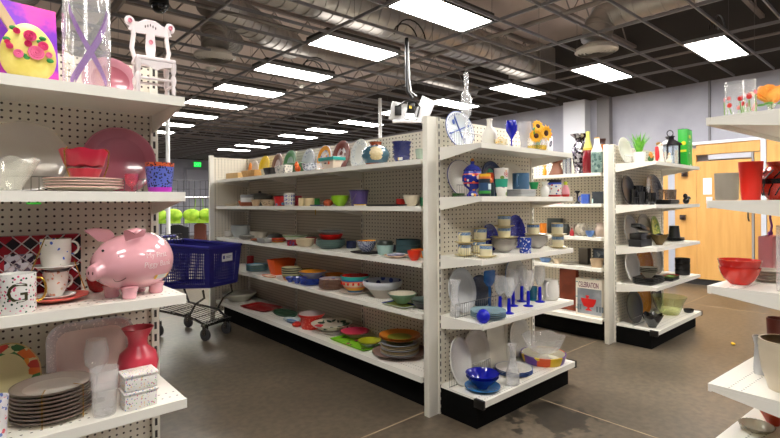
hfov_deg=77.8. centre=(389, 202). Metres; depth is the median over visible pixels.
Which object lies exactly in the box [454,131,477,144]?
plate rack
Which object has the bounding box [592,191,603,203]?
box
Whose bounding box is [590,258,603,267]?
pot
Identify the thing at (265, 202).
bowl
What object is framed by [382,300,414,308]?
square plate
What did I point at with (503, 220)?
tea cup
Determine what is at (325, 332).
bowl
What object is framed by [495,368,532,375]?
plate
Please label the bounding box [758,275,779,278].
plate
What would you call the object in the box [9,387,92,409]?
plate
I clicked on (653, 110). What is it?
wall
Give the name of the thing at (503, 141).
basket
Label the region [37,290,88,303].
plate
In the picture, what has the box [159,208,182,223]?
sports bra
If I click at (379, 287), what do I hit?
bowl
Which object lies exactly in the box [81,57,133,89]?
plate
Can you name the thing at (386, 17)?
air duct
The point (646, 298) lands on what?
plate
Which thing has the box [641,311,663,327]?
bowl
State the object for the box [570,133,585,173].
mosaic vase
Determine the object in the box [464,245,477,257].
wire fence
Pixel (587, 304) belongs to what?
picture
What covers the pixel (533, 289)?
tumbler
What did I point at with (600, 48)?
diffuser
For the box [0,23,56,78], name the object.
plaque
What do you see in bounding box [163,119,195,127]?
ceiling light
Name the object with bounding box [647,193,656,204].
cup
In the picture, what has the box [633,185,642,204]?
mug
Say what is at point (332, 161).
square bowl
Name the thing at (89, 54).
glass vase
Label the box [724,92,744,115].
glass
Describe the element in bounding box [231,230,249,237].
bowl
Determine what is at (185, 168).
door frame
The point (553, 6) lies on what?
joist
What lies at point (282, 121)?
joist
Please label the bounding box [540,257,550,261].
bowl
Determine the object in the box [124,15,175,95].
chair
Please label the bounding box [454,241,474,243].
saucer
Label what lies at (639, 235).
baking dish
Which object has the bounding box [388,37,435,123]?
bracket
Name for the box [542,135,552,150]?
container
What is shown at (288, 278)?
dish
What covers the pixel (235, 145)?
diffuser
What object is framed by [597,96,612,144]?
pilaster
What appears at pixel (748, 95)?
glass
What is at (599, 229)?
vase
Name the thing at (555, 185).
cookie jar
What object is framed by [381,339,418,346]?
plate
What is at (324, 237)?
bowl
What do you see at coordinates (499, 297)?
goblet
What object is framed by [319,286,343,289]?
plate
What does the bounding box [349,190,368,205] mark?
bucket
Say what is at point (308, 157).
plate
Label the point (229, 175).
basket
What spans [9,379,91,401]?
plate
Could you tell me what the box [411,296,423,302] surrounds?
bowl
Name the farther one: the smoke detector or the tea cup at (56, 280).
the smoke detector
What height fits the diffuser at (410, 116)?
0.008 m
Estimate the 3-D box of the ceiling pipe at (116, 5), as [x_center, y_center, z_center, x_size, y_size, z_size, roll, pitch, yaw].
[-4.981,-2.234,7.619,0.100,0.100,26.000,0,0,-41]
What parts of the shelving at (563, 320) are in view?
shelf, kick plate, shelf, shelf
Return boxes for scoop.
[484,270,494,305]
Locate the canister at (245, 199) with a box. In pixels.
[240,195,253,205]
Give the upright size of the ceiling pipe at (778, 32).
0.040 m
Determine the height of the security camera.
1.478 m
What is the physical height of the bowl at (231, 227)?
0.078 m
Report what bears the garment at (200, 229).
hanging from the clothes rack at (186, 195)
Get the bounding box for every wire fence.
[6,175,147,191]
[449,358,489,387]
[455,294,502,318]
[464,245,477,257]
[634,310,653,325]
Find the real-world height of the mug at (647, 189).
0.182 m
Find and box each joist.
[33,0,418,98]
[57,34,373,109]
[112,0,471,79]
[158,76,335,117]
[158,90,306,124]
[158,125,239,140]
[161,116,258,135]
[172,106,280,131]
[482,25,535,45]
[536,0,636,48]
[742,0,764,18]
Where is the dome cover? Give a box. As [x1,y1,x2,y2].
[267,233,283,237]
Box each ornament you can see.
[292,321,300,326]
[294,162,300,171]
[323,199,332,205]
[683,194,690,203]
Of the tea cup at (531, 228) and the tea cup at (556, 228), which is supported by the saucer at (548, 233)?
the tea cup at (556, 228)
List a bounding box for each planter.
[267,257,295,274]
[275,165,292,173]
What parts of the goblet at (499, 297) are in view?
stem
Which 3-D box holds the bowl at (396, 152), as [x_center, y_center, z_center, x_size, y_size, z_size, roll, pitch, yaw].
[0.087,-0.355,3.595,0.139,0.060,0.140,0,0,-41]
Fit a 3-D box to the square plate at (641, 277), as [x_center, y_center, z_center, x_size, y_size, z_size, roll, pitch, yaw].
[2.552,0.737,4.768,0.314,0.022,0.200,0,0,-41]
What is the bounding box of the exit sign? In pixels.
[193,162,200,166]
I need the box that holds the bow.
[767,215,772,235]
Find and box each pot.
[298,310,324,329]
[574,223,588,235]
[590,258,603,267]
[766,316,779,333]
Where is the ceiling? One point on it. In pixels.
(557, 29)
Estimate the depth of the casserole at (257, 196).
5.46 m
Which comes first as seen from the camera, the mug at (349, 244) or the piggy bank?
the piggy bank
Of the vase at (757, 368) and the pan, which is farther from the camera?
the pan
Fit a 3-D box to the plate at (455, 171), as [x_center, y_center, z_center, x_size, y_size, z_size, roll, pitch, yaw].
[0.481,-0.167,3.268,0.281,0.251,0.056,0,0,-41]
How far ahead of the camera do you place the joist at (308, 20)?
8.77 m
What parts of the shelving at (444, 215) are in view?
post, shelf, panel, shelf, shelf, kick plate, shelf, shelf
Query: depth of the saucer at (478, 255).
3.04 m
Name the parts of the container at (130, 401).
lid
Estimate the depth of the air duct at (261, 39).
6.46 m
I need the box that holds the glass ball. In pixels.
[476,309,489,322]
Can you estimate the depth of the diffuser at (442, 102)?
9.84 m
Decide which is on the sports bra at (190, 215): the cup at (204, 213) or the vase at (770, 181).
the cup at (204, 213)
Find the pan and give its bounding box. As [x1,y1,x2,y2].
[631,223,649,230]
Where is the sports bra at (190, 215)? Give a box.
[183,199,208,222]
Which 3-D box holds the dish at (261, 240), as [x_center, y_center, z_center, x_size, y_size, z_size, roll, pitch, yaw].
[-1.291,0.385,4.960,0.089,0.046,0.169,0,0,-41]
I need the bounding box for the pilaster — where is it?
[563,99,590,151]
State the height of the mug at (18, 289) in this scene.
0.119 m
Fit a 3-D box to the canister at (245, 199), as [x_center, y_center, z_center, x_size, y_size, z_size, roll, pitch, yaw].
[-1.588,-0.026,5.367,0.139,0.123,0.140,0,0,-41]
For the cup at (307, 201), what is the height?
0.073 m
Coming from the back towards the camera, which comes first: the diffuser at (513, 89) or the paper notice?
the diffuser at (513, 89)
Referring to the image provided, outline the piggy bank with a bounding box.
[84,228,173,299]
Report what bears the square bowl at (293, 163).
on the shelving at (387, 182)
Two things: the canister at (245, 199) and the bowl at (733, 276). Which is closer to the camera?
the bowl at (733, 276)
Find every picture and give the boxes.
[0,0,58,79]
[577,287,601,315]
[581,298,595,310]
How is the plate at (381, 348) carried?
on the plate at (418, 349)
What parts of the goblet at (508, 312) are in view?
stem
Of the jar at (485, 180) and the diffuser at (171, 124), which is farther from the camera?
the diffuser at (171, 124)
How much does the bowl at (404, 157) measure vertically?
0.060 m
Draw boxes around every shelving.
[0,53,186,437]
[208,131,423,405]
[422,116,576,428]
[533,152,604,340]
[603,144,702,348]
[706,108,779,437]
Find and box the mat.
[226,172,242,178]
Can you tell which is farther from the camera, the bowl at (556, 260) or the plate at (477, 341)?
the bowl at (556, 260)
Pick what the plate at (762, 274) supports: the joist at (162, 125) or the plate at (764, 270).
the plate at (764, 270)
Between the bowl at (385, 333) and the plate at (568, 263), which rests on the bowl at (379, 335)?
the bowl at (385, 333)
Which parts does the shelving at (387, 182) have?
post, panel, shelf, shelf, shelf, shelf, panel, shelf, shelf, shelf, shelf, kick plate, panel, shelf, shelf, shelf, shelf, panel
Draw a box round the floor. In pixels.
[159,235,779,437]
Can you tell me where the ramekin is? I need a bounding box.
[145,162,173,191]
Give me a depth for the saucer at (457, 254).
3.13 m
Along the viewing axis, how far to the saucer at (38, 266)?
1.60 m
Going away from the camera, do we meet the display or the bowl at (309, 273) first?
the bowl at (309, 273)
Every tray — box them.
[240,302,282,311]
[330,335,379,350]
[350,250,377,254]
[366,204,406,205]
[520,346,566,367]
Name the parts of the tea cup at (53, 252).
handle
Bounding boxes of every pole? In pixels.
[165,91,170,281]
[378,98,381,137]
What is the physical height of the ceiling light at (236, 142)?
0.114 m
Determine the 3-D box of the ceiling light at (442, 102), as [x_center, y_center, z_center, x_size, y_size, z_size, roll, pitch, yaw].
[1.300,-2.056,9.842,1.170,0.114,0.470,0,0,-41]
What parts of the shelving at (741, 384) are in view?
shelf, shelf, shelf, shelf, shelf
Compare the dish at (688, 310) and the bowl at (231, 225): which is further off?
the bowl at (231, 225)
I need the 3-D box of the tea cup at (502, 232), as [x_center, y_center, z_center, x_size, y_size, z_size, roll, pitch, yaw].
[0.816,0.208,3.413,0.109,0.071,0.089,0,0,-19]
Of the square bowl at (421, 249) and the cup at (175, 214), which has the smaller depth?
the square bowl at (421, 249)
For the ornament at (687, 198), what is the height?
0.114 m
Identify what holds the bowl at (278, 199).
on the shelving at (387, 182)
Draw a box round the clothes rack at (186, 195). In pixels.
[186,195,208,198]
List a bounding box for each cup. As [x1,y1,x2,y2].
[0,393,8,437]
[31,238,85,288]
[43,269,72,296]
[159,210,165,220]
[170,209,182,220]
[183,209,198,220]
[199,208,208,220]
[224,231,232,235]
[247,256,253,263]
[298,198,304,205]
[304,198,313,205]
[396,199,404,203]
[458,231,470,241]
[458,243,470,254]
[473,241,485,252]
[474,228,486,239]
[480,244,491,255]
[494,168,508,195]
[498,215,510,225]
[498,227,510,236]
[527,224,539,233]
[529,182,538,188]
[540,223,546,232]
[551,223,562,233]
[552,235,563,246]
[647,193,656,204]
[668,225,679,237]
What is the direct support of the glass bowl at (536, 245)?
on the shelving at (444, 215)
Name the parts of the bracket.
panel, rail plate, panel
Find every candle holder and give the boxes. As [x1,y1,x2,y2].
[549,160,562,174]
[575,191,579,203]
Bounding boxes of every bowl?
[1,162,38,189]
[58,147,109,176]
[66,168,101,176]
[231,225,249,226]
[231,227,249,228]
[231,229,249,230]
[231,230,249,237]
[250,231,267,238]
[251,200,259,205]
[260,199,274,205]
[263,167,274,174]
[273,195,283,205]
[281,266,301,270]
[281,269,301,272]
[281,272,300,280]
[282,234,307,239]
[283,162,305,171]
[287,239,297,245]
[296,238,314,240]
[296,241,314,246]
[298,269,326,278]
[301,163,316,170]
[311,318,351,331]
[317,230,343,234]
[318,156,345,168]
[318,233,342,239]
[320,330,340,334]
[325,272,343,276]
[331,195,348,205]
[341,273,368,292]
[341,327,369,337]
[356,240,375,251]
[357,337,380,347]
[363,277,401,298]
[379,328,419,340]
[379,335,419,342]
[388,290,415,303]
[392,141,410,145]
[392,145,410,149]
[392,150,410,154]
[393,155,410,160]
[403,195,419,205]
[407,250,420,260]
[411,248,422,257]
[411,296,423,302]
[411,300,423,308]
[465,367,498,381]
[466,374,498,388]
[491,238,516,241]
[491,240,516,243]
[491,242,517,245]
[492,244,517,252]
[525,235,547,237]
[531,237,547,239]
[531,241,547,248]
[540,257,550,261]
[553,258,562,263]
[585,231,594,236]
[639,266,657,269]
[639,270,657,277]
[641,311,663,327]
[651,233,668,244]
[674,257,689,263]
[675,263,689,269]
[675,269,690,275]
[717,257,762,268]
[718,265,761,284]
[760,410,779,426]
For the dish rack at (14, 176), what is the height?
0.057 m
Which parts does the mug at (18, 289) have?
handle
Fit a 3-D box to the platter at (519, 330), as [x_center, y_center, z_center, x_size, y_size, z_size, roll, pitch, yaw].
[1.013,1.049,3.778,0.269,0.310,0.046,0,0,-41]
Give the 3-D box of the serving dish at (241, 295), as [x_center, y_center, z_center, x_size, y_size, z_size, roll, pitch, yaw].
[-1.806,1.122,5.806,0.392,0.091,0.394,0,0,-41]
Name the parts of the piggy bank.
leg, leg, leg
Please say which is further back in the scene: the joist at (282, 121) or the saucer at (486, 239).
the joist at (282, 121)
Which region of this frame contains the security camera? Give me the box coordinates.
[149,0,168,13]
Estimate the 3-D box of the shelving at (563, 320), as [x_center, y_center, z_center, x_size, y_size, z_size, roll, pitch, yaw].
[1.086,0.410,6.267,0.480,1.965,3.565,0,0,-41]
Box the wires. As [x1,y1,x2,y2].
[50,0,754,129]
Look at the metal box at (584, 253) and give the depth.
5.13 m
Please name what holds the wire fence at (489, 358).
on the shelving at (444, 215)
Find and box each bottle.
[486,169,494,195]
[562,182,569,196]
[582,131,592,172]
[591,137,602,172]
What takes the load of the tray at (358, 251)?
on the shelving at (387, 182)
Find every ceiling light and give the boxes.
[158,128,175,133]
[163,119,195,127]
[173,109,219,119]
[185,94,248,109]
[213,78,286,97]
[217,147,251,151]
[234,142,270,147]
[252,57,334,82]
[254,137,293,143]
[277,131,318,138]
[304,124,348,133]
[306,27,400,61]
[337,116,384,126]
[376,107,415,118]
[386,0,493,32]
[429,94,480,109]
[488,78,547,97]
[569,58,633,82]
[682,29,749,61]
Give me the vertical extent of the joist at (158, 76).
0.520 m
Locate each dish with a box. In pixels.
[222,289,256,301]
[257,237,271,242]
[283,317,300,322]
[285,276,292,281]
[291,276,302,283]
[387,253,404,255]
[396,239,420,244]
[396,244,420,250]
[396,250,407,253]
[452,193,464,196]
[628,239,651,246]
[630,232,650,239]
[683,308,693,312]
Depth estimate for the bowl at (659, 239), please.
4.83 m
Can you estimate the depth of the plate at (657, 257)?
5.42 m
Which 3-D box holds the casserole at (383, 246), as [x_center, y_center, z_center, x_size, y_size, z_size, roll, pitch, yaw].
[-0.038,0.344,3.742,0.139,0.110,0.140,0,0,-41]
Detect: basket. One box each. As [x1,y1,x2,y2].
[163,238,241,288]
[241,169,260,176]
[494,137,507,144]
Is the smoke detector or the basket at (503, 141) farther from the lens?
the smoke detector
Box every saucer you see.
[32,262,78,269]
[37,291,75,299]
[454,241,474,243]
[454,253,474,256]
[471,238,489,240]
[476,254,496,257]
[494,225,514,227]
[548,233,565,235]
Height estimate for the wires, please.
1.330 m
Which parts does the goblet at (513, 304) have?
stem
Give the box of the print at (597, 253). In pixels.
[594,250,603,262]
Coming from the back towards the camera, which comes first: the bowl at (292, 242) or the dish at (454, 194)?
the bowl at (292, 242)
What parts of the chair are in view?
post, leg, leg, crest rail, seat, leg, post, leg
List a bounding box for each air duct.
[9,0,39,5]
[194,19,243,63]
[195,0,302,58]
[250,0,536,77]
[300,45,477,93]
[575,0,704,57]
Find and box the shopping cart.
[159,233,241,340]
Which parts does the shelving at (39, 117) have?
shelf, shelf, shelf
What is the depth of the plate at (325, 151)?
4.70 m
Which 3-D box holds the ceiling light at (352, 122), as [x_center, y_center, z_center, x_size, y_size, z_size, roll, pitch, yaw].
[-0.720,-2.042,12.141,1.170,0.114,0.470,0,0,-41]
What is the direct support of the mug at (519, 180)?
on the square plate at (507, 189)
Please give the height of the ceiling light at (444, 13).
0.114 m
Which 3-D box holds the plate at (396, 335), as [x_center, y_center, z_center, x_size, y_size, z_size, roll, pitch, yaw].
[0.073,1.020,3.675,0.184,0.008,0.184,0,0,-41]
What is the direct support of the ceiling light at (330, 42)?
attached to the grid
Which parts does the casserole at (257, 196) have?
lid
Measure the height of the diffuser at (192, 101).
0.008 m
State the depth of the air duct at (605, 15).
6.22 m
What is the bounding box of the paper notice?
[703,178,711,194]
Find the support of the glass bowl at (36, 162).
on the shelving at (39, 117)
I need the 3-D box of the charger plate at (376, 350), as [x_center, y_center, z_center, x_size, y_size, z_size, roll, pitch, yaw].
[0.074,1.137,3.675,0.419,0.034,0.421,0,0,-41]
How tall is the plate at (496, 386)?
0.028 m
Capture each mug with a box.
[0,271,46,314]
[284,193,294,205]
[294,196,301,205]
[314,198,319,204]
[346,241,355,247]
[512,173,528,188]
[519,237,530,252]
[578,194,589,203]
[630,190,637,204]
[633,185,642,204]
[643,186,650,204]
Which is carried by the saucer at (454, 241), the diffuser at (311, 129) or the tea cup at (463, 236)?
the tea cup at (463, 236)
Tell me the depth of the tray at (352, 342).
3.98 m
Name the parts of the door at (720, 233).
panel, frame, fixed panel, rail, door, rail, transom panel, transom glass, frame, fixed panel, frame, fixed panel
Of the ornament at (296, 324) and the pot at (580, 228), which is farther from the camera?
the pot at (580, 228)
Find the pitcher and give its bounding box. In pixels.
[542,278,558,300]
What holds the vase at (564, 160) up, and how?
on the shelving at (563, 320)
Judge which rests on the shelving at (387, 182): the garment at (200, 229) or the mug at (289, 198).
the mug at (289, 198)
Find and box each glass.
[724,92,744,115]
[741,80,756,112]
[745,103,755,112]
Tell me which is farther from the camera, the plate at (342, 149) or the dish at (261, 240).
the dish at (261, 240)
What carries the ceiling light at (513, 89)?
attached to the grid
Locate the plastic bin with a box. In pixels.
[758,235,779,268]
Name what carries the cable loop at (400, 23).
hanging from the wires
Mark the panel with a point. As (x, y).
(568, 277)
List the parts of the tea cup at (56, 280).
handle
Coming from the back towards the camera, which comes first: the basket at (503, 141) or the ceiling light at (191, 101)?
the ceiling light at (191, 101)
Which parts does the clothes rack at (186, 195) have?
rail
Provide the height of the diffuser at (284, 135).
0.008 m
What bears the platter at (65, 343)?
on the shelving at (39, 117)
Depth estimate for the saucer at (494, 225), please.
3.37 m
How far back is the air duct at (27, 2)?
5.63 m
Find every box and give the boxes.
[0,233,81,292]
[509,43,554,84]
[547,218,562,232]
[576,276,604,318]
[579,248,590,264]
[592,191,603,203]
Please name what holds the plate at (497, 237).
on the glass bowl at (494, 239)
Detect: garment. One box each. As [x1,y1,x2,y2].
[170,225,188,260]
[194,223,206,239]
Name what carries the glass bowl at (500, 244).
on the glass bowl at (505, 249)
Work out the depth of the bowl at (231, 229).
5.70 m
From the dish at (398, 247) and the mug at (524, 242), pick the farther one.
the dish at (398, 247)
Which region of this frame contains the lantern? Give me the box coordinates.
[662,130,681,163]
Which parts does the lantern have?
corner post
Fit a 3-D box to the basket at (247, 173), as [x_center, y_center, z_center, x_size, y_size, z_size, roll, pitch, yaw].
[-1.529,-0.319,5.342,0.099,0.077,0.338,0,0,-41]
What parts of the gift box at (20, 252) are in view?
silver panel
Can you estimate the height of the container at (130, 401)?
0.062 m
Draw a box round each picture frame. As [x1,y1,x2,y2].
[0,1,15,29]
[593,248,603,264]
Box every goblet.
[494,275,505,307]
[503,280,513,314]
[506,120,516,145]
[511,281,518,306]
[516,267,525,301]
[523,291,532,306]
[535,281,544,302]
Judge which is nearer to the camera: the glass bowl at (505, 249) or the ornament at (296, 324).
the glass bowl at (505, 249)
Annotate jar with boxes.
[86,277,103,292]
[462,158,481,196]
[479,174,492,195]
[547,179,561,196]
[563,224,569,234]
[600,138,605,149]
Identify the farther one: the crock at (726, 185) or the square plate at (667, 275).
the square plate at (667, 275)
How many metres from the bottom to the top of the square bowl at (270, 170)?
0.077 m
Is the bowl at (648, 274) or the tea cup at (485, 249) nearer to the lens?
the tea cup at (485, 249)
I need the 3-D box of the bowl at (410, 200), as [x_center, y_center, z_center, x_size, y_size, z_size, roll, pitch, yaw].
[0.154,-0.015,3.470,0.121,0.076,0.122,0,0,-41]
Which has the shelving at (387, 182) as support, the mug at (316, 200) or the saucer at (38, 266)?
the mug at (316, 200)
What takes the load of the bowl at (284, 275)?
on the shelving at (387, 182)
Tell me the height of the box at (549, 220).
0.170 m
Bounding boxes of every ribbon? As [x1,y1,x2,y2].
[41,390,45,429]
[73,383,83,416]
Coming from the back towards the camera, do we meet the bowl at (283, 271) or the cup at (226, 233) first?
the cup at (226, 233)
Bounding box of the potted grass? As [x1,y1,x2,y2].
[630,132,648,161]
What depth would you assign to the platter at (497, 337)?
3.58 m
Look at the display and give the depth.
11.21 m
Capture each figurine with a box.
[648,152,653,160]
[654,142,663,161]
[666,153,671,162]
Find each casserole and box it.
[250,191,271,205]
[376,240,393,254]
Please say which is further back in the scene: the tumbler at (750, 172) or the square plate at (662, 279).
the square plate at (662, 279)
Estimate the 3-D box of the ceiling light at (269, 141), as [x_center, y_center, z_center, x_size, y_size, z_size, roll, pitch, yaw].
[-3.750,-2.020,15.589,1.170,0.114,0.470,0,0,-41]
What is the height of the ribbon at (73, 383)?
0.111 m
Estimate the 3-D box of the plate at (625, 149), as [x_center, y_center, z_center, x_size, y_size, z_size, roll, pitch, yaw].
[2.377,-0.528,4.875,0.304,0.270,0.053,0,0,-41]
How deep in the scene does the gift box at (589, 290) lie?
4.92 m
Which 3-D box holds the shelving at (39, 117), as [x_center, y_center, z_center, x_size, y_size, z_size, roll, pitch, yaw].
[-1.334,0.420,1.521,1.230,1.980,0.470,0,0,-41]
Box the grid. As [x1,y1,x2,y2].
[43,0,779,159]
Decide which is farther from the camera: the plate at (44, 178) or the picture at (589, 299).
the picture at (589, 299)
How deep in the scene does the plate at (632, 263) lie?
4.86 m
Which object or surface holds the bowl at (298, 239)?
on the bowl
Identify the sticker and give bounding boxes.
[26,202,40,203]
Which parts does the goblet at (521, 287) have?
stem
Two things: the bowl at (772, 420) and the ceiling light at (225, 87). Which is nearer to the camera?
the bowl at (772, 420)
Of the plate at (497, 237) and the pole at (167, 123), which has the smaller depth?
the plate at (497, 237)
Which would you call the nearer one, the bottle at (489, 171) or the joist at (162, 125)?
the bottle at (489, 171)
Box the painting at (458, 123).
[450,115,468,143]
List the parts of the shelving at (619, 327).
post, panel, shelf, shelf, shelf, kick plate, shelf, shelf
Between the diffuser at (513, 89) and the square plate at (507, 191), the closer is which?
the square plate at (507, 191)
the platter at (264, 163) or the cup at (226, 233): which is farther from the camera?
the cup at (226, 233)
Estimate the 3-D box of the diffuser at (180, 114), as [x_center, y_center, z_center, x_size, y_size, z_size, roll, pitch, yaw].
[-4.497,-1.966,10.857,1.120,0.008,0.430,0,0,-41]
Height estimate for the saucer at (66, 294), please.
0.014 m
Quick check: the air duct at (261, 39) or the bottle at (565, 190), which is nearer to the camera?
the bottle at (565, 190)
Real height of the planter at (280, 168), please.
0.084 m
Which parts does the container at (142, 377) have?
lid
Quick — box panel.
[559,268,578,310]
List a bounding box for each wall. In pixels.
[158,127,228,234]
[229,0,779,161]
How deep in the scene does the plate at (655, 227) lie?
5.24 m
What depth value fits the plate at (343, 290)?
4.00 m
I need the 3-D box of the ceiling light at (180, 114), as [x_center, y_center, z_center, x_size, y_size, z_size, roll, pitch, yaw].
[-4.494,-2.015,10.861,1.170,0.114,0.470,0,0,-41]
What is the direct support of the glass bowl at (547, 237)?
on the glass bowl
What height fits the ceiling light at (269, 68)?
0.114 m
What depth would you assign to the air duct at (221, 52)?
6.49 m
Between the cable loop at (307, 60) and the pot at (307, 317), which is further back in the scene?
the cable loop at (307, 60)
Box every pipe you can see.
[57,46,431,112]
[74,0,125,56]
[158,0,606,144]
[173,0,556,99]
[219,31,779,151]
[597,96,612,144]
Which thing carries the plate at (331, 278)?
on the plate
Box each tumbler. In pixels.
[89,372,118,416]
[529,286,537,300]
[638,192,644,204]
[738,161,763,199]
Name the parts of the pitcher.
handle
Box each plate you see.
[0,343,41,392]
[8,371,91,397]
[8,390,92,413]
[8,394,92,417]
[8,397,92,421]
[8,402,92,425]
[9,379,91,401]
[9,383,91,405]
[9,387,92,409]
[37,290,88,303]
[42,177,122,180]
[43,180,123,183]
[43,183,123,186]
[43,186,122,190]
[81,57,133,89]
[83,127,155,190]
[224,203,237,205]
[246,263,267,266]
[252,160,258,169]
[262,274,275,277]
[272,153,282,166]
[283,150,295,163]
[300,276,323,279]
[302,149,314,162]
[316,145,331,168]
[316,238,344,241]
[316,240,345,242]
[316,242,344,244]
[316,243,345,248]
[319,276,340,281]
[319,283,340,285]
[319,285,343,288]
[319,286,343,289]
[333,141,349,166]
[339,287,368,293]
[350,139,366,165]
[372,344,423,358]
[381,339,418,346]
[381,342,418,348]
[381,344,418,350]
[381,346,418,351]
[381,348,418,353]
[381,349,418,355]
[381,351,418,356]
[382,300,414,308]
[384,254,407,257]
[388,333,411,338]
[445,111,473,144]
[447,160,468,196]
[448,268,475,312]
[465,330,489,366]
[465,380,500,392]
[470,306,505,313]
[470,310,505,315]
[470,312,505,317]
[470,314,505,319]
[473,275,491,305]
[482,161,499,195]
[484,224,497,250]
[490,236,517,238]
[495,361,532,373]
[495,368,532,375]
[495,369,532,376]
[502,163,522,188]
[505,260,525,299]
[507,189,535,190]
[507,191,535,192]
[507,193,535,194]
[507,194,535,196]
[510,215,525,247]
[524,233,547,235]
[562,262,577,264]
[619,137,632,162]
[624,215,637,240]
[625,253,640,281]
[632,274,664,280]
[632,277,664,281]
[632,279,664,283]
[633,280,663,285]
[637,214,651,233]
[637,252,652,273]
[637,291,651,312]
[646,174,662,199]
[651,216,660,233]
[651,251,662,273]
[652,290,661,309]
[655,202,679,203]
[663,274,679,277]
[756,278,779,281]
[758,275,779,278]
[760,267,779,273]
[760,273,779,276]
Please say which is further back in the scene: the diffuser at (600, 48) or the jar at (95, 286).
the diffuser at (600, 48)
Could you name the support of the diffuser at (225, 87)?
attached to the ceiling light at (225, 87)
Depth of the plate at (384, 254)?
3.47 m
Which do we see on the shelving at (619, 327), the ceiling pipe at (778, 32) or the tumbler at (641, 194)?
the tumbler at (641, 194)
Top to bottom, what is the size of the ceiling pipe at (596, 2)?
0.060 m
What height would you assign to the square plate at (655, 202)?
0.020 m
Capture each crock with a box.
[714,173,738,199]
[757,334,779,392]
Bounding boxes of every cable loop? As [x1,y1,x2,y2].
[303,57,329,69]
[394,19,425,38]
[709,14,725,29]
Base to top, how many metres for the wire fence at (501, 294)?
0.092 m
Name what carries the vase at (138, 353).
on the shelving at (39, 117)
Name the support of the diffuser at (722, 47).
attached to the ceiling light at (724, 47)
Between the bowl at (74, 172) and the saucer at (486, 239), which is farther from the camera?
the saucer at (486, 239)
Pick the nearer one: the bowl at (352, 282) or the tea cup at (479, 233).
the tea cup at (479, 233)
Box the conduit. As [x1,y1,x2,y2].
[708,80,710,160]
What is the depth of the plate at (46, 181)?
1.58 m
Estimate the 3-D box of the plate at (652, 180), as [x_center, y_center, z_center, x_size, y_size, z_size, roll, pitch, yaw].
[2.888,-0.150,5.274,0.440,0.328,0.061,0,0,-41]
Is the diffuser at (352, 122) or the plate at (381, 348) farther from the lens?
the diffuser at (352, 122)
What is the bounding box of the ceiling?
[34,0,594,132]
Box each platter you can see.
[45,316,132,393]
[259,156,269,174]
[272,309,296,316]
[450,337,471,385]
[486,324,509,368]
[509,319,529,357]
[621,175,633,204]
[626,291,642,322]
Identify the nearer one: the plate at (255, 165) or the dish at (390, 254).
the dish at (390, 254)
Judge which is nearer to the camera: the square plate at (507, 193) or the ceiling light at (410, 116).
the square plate at (507, 193)
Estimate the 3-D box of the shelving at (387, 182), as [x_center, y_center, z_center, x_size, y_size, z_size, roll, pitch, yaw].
[-0.805,0.413,4.668,0.550,1.985,3.540,0,0,-41]
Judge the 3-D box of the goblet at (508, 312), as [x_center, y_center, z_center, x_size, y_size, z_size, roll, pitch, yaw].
[0.799,0.623,3.245,0.077,0.242,0.077,0,0,-41]
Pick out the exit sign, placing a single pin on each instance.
(195, 164)
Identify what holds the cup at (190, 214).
on the sports bra at (190, 215)
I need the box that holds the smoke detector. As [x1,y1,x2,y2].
[206,66,215,71]
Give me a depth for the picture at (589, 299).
4.92 m
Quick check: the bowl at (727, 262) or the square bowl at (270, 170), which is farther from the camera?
the square bowl at (270, 170)
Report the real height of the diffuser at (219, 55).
0.110 m
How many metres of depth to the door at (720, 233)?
7.88 m
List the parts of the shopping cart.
push handle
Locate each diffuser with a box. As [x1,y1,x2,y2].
[163,123,193,126]
[174,112,216,118]
[185,99,244,109]
[194,46,235,63]
[215,84,281,97]
[217,149,248,151]
[235,145,266,147]
[255,64,330,81]
[258,140,290,143]
[280,134,316,138]
[307,128,344,132]
[310,35,395,60]
[338,120,377,126]
[382,111,415,118]
[435,99,477,108]
[490,84,544,96]
[572,64,630,81]
[575,40,618,57]
[685,36,746,60]
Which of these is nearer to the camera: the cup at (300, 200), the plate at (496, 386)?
the plate at (496, 386)
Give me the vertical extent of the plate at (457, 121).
0.250 m
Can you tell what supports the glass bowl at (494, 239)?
on the glass bowl at (501, 242)
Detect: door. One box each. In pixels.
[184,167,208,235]
[187,170,208,234]
[663,137,779,284]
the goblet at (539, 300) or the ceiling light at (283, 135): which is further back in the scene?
the ceiling light at (283, 135)
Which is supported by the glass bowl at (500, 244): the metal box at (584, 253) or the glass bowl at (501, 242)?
the glass bowl at (501, 242)
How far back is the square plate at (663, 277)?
4.68 m
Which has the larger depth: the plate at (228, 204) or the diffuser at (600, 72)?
the diffuser at (600, 72)
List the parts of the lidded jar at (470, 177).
lid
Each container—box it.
[118,364,158,392]
[118,386,158,411]
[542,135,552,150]
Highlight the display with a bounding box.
[160,180,208,257]
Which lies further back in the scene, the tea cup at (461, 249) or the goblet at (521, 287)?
the goblet at (521, 287)
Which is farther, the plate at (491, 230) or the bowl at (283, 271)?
the bowl at (283, 271)
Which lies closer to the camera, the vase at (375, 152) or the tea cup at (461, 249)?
the tea cup at (461, 249)
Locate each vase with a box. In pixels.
[63,0,110,86]
[117,324,158,370]
[361,141,389,164]
[482,119,497,143]
[529,120,551,149]
[540,181,549,196]
[543,165,546,174]
[562,159,565,173]
[566,158,571,173]
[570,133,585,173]
[594,223,603,236]
[749,84,779,109]
[752,334,763,374]
[761,161,779,199]
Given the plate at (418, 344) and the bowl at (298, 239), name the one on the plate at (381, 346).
the plate at (418, 344)
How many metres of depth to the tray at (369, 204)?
3.60 m
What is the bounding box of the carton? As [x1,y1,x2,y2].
[678,129,691,165]
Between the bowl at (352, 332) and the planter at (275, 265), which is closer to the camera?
the bowl at (352, 332)
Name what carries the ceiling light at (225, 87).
attached to the grid

